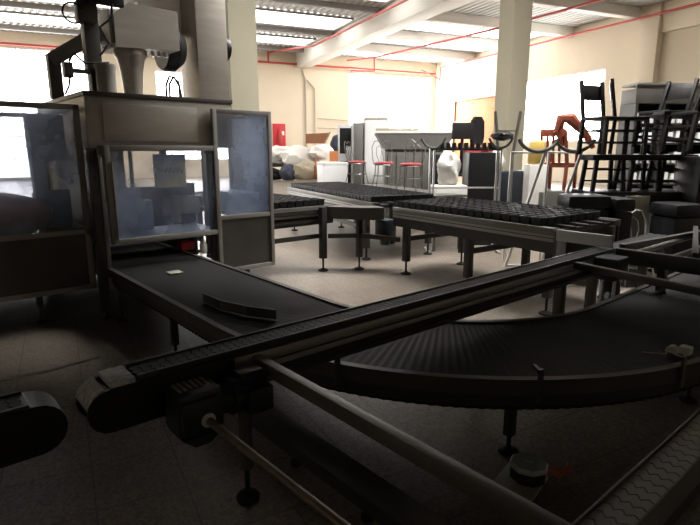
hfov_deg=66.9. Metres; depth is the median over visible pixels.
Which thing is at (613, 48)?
wall
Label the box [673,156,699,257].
cabinet
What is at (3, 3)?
trim
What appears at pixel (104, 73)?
cylinder
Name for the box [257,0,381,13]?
trim
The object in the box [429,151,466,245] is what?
wrapped bundle
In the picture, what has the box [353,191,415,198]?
strap
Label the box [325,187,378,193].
strap
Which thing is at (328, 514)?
shaft
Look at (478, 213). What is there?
strap
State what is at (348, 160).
wire chair
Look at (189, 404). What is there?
motor
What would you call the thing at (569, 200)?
cushion
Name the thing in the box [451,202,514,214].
strap
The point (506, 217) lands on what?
strap
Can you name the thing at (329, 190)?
strap
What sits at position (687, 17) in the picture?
ceiling beam
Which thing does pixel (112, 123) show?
machine
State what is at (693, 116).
chair
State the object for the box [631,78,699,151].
chair
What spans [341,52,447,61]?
window
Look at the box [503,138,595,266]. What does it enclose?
frame
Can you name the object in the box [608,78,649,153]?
chair
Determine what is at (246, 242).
enclosure
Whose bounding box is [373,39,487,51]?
window
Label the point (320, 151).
sack
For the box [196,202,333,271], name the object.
conveyor
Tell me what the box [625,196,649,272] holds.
leaning board
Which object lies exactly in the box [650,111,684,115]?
board
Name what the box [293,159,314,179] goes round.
sack
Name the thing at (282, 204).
strap
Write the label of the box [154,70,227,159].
window
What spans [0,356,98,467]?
conveyor
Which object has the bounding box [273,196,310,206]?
strap
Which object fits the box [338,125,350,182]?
cooler
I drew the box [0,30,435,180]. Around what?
wall
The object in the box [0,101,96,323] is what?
enclosure
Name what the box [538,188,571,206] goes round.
box
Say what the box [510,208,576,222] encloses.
strap
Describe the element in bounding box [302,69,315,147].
conduit
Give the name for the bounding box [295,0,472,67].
ceiling beam
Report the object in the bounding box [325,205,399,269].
conveyor
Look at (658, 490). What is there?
conveyor
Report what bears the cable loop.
on the machine
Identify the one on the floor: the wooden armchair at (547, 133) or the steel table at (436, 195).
the steel table at (436, 195)
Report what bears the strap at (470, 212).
on the conveyor at (504, 235)
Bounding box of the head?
[98,3,179,93]
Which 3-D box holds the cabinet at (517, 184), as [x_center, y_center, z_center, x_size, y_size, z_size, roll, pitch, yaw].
[2.820,-1.003,9.422,0.550,1.250,0.450,0,12,0]
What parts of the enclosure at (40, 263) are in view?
glass pane, leg, glass pane, panel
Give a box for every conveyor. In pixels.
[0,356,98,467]
[75,233,665,504]
[93,241,699,456]
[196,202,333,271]
[287,187,431,259]
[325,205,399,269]
[393,207,620,315]
[571,408,699,524]
[616,226,699,290]
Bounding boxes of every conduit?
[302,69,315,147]
[318,118,347,128]
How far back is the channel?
2.40 m
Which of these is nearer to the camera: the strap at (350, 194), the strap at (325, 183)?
the strap at (350, 194)
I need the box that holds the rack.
[420,138,513,253]
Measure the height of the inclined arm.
1.085 m
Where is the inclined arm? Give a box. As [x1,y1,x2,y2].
[44,1,137,98]
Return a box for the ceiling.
[0,0,671,63]
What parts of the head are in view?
plate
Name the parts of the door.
guide rail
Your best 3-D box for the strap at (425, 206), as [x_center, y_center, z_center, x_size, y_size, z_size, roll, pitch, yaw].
[1.371,-0.740,6.829,1.088,0.085,0.126,-8,15,-34]
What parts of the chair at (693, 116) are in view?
leg, seat, leg, leg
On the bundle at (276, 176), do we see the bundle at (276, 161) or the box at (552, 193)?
the bundle at (276, 161)
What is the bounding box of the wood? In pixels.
[553,113,594,148]
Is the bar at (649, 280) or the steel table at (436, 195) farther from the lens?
the steel table at (436, 195)
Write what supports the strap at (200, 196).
on the conveyor at (310, 215)
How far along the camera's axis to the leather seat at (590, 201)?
6.33 m
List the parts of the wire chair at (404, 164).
seat, frame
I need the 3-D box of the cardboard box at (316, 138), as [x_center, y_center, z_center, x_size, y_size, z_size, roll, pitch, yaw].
[-1.704,-6.792,28.818,1.370,0.620,0.640,0,12,0]
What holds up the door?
in the wall at (613, 48)
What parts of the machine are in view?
post, post, light post, panel, roof plate, panel, guard frame, post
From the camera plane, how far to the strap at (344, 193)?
8.54 m
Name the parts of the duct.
panel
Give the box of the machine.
[32,90,232,319]
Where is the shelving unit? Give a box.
[613,82,699,233]
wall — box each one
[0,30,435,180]
[434,17,699,184]
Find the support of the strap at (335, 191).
on the conveyor at (329, 199)
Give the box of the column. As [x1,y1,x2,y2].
[493,0,532,169]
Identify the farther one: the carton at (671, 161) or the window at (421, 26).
the window at (421, 26)
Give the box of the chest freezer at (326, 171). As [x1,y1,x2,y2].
[317,162,347,182]
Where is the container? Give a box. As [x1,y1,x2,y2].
[527,140,545,164]
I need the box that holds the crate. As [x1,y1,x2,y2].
[329,151,337,161]
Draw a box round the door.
[452,88,495,158]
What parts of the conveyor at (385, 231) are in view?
leg, motor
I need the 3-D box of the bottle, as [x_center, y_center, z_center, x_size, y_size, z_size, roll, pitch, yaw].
[-1.585,-0.175,5.732,0.080,0.150,0.080,-10,16,-39]
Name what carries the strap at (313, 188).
on the conveyor at (329, 199)
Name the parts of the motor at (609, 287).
motor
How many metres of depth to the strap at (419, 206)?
6.74 m
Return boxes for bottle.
[200,239,207,253]
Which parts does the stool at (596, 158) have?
leg, leg, seat, leg, leg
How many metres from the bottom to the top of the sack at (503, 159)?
0.529 m
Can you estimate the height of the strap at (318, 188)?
0.085 m
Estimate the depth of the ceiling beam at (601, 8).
21.31 m
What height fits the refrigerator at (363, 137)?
2.440 m
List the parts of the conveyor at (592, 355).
leg, leg, rail, rail, leg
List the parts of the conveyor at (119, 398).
worn nose plate, head plate, leg, slat chain, leg, leg, leg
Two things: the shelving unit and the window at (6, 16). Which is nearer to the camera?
the shelving unit
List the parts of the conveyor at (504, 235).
leg, leg, leg, rail, leg, leg, leg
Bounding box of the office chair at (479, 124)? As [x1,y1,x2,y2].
[470,117,492,151]
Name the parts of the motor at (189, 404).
motor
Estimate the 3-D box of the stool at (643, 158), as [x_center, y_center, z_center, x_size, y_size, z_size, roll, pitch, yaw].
[3.827,-1.197,7.055,0.480,0.472,0.405,-1,12,-3]
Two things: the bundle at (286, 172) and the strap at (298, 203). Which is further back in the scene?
the bundle at (286, 172)
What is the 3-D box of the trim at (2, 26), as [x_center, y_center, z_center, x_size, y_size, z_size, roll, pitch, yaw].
[-13.237,-11.528,26.665,22.980,0.220,0.200,-5,13,-23]
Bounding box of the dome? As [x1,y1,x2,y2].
[0,192,52,235]
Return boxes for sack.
[272,145,288,156]
[279,145,314,164]
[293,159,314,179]
[309,144,333,159]
[313,159,320,178]
[493,151,504,168]
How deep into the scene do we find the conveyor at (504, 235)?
5.88 m
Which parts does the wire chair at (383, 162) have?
frame, seat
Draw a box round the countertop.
[374,131,451,217]
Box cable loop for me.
[165,76,182,96]
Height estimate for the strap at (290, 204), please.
0.085 m
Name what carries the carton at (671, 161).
on the shelving unit
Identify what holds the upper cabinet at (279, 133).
attached to the wall at (281, 87)
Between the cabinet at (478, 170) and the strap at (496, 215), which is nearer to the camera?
the strap at (496, 215)
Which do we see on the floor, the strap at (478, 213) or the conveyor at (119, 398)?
the conveyor at (119, 398)
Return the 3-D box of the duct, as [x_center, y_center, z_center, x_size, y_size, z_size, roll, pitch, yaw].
[-2.037,-2.994,6.351,1.180,2.180,0.560,-10,16,-39]
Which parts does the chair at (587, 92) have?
leg, backrest, leg, seat, leg, leg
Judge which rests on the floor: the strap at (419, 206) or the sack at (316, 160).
the sack at (316, 160)
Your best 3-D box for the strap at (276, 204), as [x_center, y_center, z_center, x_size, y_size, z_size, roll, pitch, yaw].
[-1.713,-0.904,7.602,0.126,0.085,2.388,-10,16,-39]
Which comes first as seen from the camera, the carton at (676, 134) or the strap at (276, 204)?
the strap at (276, 204)
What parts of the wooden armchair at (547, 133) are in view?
leg, backrest, seat, leg, leg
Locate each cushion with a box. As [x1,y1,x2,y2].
[557,193,610,208]
[607,196,635,211]
[650,201,699,217]
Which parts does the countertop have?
door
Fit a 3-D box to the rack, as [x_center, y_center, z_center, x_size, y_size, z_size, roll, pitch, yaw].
[1.798,-1.057,8.378,1.435,1.785,0.470,0,12,0]
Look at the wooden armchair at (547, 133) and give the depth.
8.89 m
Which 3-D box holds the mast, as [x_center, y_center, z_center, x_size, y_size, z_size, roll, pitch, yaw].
[-2.490,-2.173,5.142,0.628,1.084,0.330,-10,16,-39]
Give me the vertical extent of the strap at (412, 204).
0.085 m
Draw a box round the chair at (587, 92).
[576,80,629,153]
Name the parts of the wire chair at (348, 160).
frame, seat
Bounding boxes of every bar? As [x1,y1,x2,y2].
[252,354,570,524]
[573,262,699,295]
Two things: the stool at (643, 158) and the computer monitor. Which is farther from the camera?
the computer monitor
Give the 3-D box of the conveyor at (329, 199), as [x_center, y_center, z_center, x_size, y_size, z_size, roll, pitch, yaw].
[0.053,-0.818,9.464,1.209,0.870,3.750,-6,13,-25]
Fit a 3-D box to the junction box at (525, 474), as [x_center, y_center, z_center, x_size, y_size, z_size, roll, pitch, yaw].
[0.873,1.024,2.607,0.436,0.114,0.270,-10,16,-39]
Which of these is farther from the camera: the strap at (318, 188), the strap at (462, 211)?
the strap at (318, 188)
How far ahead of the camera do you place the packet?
5.92 m
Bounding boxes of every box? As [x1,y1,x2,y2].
[306,132,330,143]
[493,452,574,501]
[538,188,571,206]
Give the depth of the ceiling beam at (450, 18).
23.78 m
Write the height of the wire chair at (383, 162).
0.871 m
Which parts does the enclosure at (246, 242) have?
panel, glass pane, panel, glass pane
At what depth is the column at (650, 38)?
22.03 m
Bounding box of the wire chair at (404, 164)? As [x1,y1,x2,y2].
[396,139,425,190]
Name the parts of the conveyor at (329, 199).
rail, leg, leg, leg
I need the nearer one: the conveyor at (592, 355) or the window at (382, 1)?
the conveyor at (592, 355)
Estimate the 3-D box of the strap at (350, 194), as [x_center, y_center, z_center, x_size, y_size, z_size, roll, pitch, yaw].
[0.503,-1.083,8.445,1.088,0.085,0.126,-6,13,-25]
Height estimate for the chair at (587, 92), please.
0.954 m
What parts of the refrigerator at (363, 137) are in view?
door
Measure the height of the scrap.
0.056 m
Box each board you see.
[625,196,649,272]
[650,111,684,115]
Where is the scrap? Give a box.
[642,344,692,355]
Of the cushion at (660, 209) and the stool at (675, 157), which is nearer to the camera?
the cushion at (660, 209)
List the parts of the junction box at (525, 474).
plate, lid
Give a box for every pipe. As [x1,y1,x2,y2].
[0,42,435,74]
[267,0,407,60]
[347,0,602,71]
[421,2,699,79]
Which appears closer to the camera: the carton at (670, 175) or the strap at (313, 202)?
the strap at (313, 202)
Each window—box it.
[0,10,315,45]
[0,46,88,178]
[23,0,353,30]
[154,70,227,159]
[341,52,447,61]
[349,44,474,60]
[349,73,431,130]
[366,0,387,2]
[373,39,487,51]
[403,22,540,38]
[524,68,605,142]
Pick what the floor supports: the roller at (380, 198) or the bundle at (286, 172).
the bundle at (286, 172)
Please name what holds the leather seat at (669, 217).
on the floor
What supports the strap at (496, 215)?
on the conveyor at (504, 235)
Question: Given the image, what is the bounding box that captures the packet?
[176,240,194,249]
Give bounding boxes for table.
[354,184,466,251]
[571,189,681,206]
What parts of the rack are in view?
post, post, rail, post, post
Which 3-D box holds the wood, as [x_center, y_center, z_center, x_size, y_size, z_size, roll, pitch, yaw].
[3.709,-2.168,8.736,0.714,0.588,0.192,0,12,2]
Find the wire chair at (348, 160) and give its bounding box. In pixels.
[344,141,368,184]
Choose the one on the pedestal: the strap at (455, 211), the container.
the container
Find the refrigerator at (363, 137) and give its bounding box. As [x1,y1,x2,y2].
[351,117,388,204]
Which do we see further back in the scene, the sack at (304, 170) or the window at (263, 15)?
the sack at (304, 170)
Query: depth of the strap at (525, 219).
5.48 m
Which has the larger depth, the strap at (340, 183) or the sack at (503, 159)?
the sack at (503, 159)
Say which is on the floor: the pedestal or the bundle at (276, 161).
the pedestal
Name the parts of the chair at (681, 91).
leg, seat, leg, leg, backrest, leg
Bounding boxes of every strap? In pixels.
[195,191,279,208]
[195,194,203,202]
[198,191,287,208]
[273,193,324,205]
[273,194,317,205]
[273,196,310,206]
[273,197,302,207]
[273,198,294,207]
[294,182,345,187]
[298,183,339,188]
[301,183,353,188]
[305,184,349,189]
[307,184,361,190]
[312,185,361,191]
[315,185,369,191]
[317,186,361,192]
[320,186,376,192]
[322,186,377,193]
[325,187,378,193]
[328,187,384,194]
[331,188,380,194]
[334,188,392,195]
[337,189,386,195]
[343,190,392,196]
[346,190,408,197]
[349,191,399,198]
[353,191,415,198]
[356,192,411,199]
[360,192,423,200]
[363,193,422,200]
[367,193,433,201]
[397,197,460,207]
[403,197,463,207]
[409,198,473,209]
[416,199,478,209]
[422,199,483,210]
[429,200,494,211]
[436,201,502,212]
[443,201,507,213]
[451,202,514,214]
[458,203,525,215]
[466,204,535,216]
[475,205,542,218]
[483,205,549,219]
[492,206,558,220]
[501,207,567,221]
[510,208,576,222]
[520,209,587,224]
[530,210,600,225]
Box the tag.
[166,270,183,274]
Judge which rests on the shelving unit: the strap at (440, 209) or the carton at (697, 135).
the carton at (697, 135)
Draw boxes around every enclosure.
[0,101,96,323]
[201,108,274,271]
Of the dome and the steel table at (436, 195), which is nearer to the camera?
the dome
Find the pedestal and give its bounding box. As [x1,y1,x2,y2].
[522,164,545,204]
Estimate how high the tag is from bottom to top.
0.010 m
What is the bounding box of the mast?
[61,0,123,93]
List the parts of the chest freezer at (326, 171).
lid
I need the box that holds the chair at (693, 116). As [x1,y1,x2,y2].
[658,90,699,154]
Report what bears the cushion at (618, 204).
on the leather seat at (620, 208)
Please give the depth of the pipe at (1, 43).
32.45 m
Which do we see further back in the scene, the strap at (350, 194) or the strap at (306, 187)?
the strap at (306, 187)
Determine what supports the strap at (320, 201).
on the conveyor at (310, 215)
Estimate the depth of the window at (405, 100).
36.00 m
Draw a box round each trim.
[0,0,334,36]
[0,24,303,52]
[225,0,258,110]
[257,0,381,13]
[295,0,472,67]
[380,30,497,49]
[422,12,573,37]
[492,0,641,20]
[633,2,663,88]
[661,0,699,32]
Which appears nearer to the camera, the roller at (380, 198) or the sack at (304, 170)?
the roller at (380, 198)
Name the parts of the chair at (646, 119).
leg, seat, leg, leg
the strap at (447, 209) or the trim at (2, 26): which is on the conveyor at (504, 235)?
the strap at (447, 209)
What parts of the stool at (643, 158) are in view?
leg, leg, leg, seat, leg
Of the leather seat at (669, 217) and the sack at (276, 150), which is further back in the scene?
the sack at (276, 150)
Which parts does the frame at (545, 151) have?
leg, leg, rail, leg, leg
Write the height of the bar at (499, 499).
0.055 m
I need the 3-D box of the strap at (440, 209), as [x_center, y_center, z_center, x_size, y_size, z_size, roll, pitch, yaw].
[1.513,-0.697,6.629,1.088,0.085,0.126,-8,14,-34]
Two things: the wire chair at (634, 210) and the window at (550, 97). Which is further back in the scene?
the window at (550, 97)
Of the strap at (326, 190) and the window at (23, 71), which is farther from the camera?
the window at (23, 71)
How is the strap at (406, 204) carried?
on the conveyor at (504, 235)
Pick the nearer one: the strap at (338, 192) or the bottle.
the bottle
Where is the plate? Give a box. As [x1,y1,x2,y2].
[555,229,614,247]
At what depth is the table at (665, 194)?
6.83 m
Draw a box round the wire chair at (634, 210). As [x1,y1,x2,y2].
[624,210,654,285]
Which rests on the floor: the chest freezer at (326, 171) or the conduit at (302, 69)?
the chest freezer at (326, 171)
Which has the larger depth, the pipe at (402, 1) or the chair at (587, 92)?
the pipe at (402, 1)
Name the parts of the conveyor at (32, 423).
slat chain, plate, guide rod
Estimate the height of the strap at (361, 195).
0.085 m
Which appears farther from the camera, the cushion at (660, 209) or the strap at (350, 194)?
the strap at (350, 194)
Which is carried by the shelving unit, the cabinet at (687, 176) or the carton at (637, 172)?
the carton at (637, 172)
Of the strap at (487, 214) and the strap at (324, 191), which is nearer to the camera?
the strap at (487, 214)
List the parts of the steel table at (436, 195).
leg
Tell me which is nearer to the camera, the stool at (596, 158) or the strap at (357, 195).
the stool at (596, 158)
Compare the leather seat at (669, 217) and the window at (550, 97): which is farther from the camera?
the window at (550, 97)
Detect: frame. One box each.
[493,111,521,244]
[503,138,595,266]
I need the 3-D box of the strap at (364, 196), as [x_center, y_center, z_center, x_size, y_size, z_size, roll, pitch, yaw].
[0.711,-0.992,8.016,1.088,0.085,0.126,-6,13,-25]
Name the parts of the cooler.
door, door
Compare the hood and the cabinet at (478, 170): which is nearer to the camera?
the cabinet at (478, 170)
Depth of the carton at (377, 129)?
12.52 m
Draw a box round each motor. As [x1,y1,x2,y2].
[164,364,273,447]
[592,254,665,301]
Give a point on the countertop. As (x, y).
(398, 140)
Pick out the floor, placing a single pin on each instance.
(143, 473)
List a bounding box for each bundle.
[272,156,283,166]
[273,168,281,179]
[279,164,294,179]
[330,134,337,150]
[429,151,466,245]
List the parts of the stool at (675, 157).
leg, leg, leg, seat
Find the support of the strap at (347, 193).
on the conveyor at (329, 199)
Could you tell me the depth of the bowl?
8.00 m
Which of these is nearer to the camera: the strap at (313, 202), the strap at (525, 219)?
the strap at (525, 219)
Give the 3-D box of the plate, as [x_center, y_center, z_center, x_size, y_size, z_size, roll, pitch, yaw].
[2.064,-0.214,4.694,0.040,0.140,0.653,-4,13,-20]
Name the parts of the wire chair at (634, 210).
frame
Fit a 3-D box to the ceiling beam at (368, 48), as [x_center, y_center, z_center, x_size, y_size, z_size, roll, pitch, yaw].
[3.382,-12.376,31.140,9.410,0.420,0.400,-5,13,-23]
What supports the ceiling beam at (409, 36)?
attached to the wall at (613, 48)
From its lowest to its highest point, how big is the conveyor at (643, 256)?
0.840 m
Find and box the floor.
[0,176,699,524]
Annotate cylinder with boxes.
[94,63,116,91]
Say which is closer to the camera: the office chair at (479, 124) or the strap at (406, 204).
the strap at (406, 204)
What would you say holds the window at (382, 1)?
attached to the ceiling
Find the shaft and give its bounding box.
[206,417,350,524]
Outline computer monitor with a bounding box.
[451,123,473,173]
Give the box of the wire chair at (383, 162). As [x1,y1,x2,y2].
[372,140,395,187]
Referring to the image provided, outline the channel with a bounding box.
[251,407,451,524]
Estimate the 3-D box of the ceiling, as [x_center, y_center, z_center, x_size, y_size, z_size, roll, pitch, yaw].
[-0.921,-8.626,12.297,33.560,0.070,40.601,-5,13,-23]
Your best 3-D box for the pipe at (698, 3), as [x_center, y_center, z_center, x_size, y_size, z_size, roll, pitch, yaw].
[9.919,-10.764,26.696,1.453,0.828,19.688,-6,14,-27]
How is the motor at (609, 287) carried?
attached to the conveyor at (643, 256)
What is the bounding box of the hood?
[375,133,451,148]
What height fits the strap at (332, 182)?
0.085 m
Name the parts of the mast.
post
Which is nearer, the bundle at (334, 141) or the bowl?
the bowl
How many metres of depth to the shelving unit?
9.77 m
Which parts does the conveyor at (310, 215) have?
leg, rail, leg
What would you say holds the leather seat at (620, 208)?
on the floor
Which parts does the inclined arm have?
post, arm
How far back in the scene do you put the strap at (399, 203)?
7.06 m
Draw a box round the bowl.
[490,131,513,140]
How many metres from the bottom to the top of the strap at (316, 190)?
0.085 m
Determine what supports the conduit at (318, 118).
attached to the wall at (281, 87)
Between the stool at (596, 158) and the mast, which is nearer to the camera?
the mast
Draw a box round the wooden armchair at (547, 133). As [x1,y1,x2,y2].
[540,129,578,190]
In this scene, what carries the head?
on the machine
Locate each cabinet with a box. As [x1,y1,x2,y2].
[273,124,285,145]
[462,152,499,244]
[500,170,523,202]
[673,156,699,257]
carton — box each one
[376,128,418,130]
[635,171,646,179]
[668,152,680,162]
[668,173,673,179]
[671,131,679,142]
[694,133,699,141]
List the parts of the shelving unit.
shelf, shelf, shelf, panel, shelf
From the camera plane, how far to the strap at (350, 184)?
9.97 m
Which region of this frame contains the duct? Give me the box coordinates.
[124,0,231,99]
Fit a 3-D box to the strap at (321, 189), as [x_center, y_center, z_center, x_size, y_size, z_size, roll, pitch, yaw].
[-0.018,-1.312,9.525,1.088,0.085,0.126,-6,13,-25]
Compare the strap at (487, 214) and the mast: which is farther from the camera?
the strap at (487, 214)
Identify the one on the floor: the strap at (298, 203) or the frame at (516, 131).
the frame at (516, 131)
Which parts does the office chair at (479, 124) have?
backrest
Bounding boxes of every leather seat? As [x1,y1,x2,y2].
[556,193,610,282]
[607,196,635,283]
[647,201,699,275]
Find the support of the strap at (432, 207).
on the conveyor at (504, 235)
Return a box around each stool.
[578,154,629,190]
[612,154,665,190]
[645,154,698,190]
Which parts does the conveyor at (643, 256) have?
leg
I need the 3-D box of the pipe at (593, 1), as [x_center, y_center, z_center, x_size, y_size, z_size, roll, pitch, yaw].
[5.488,-10.184,24.492,1.661,0.946,19.295,-9,15,-35]
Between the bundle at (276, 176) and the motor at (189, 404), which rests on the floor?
the bundle at (276, 176)
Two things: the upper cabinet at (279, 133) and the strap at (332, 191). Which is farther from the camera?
the upper cabinet at (279, 133)
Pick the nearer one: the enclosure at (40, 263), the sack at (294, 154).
the enclosure at (40, 263)
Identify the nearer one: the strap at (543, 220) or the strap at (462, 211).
the strap at (543, 220)

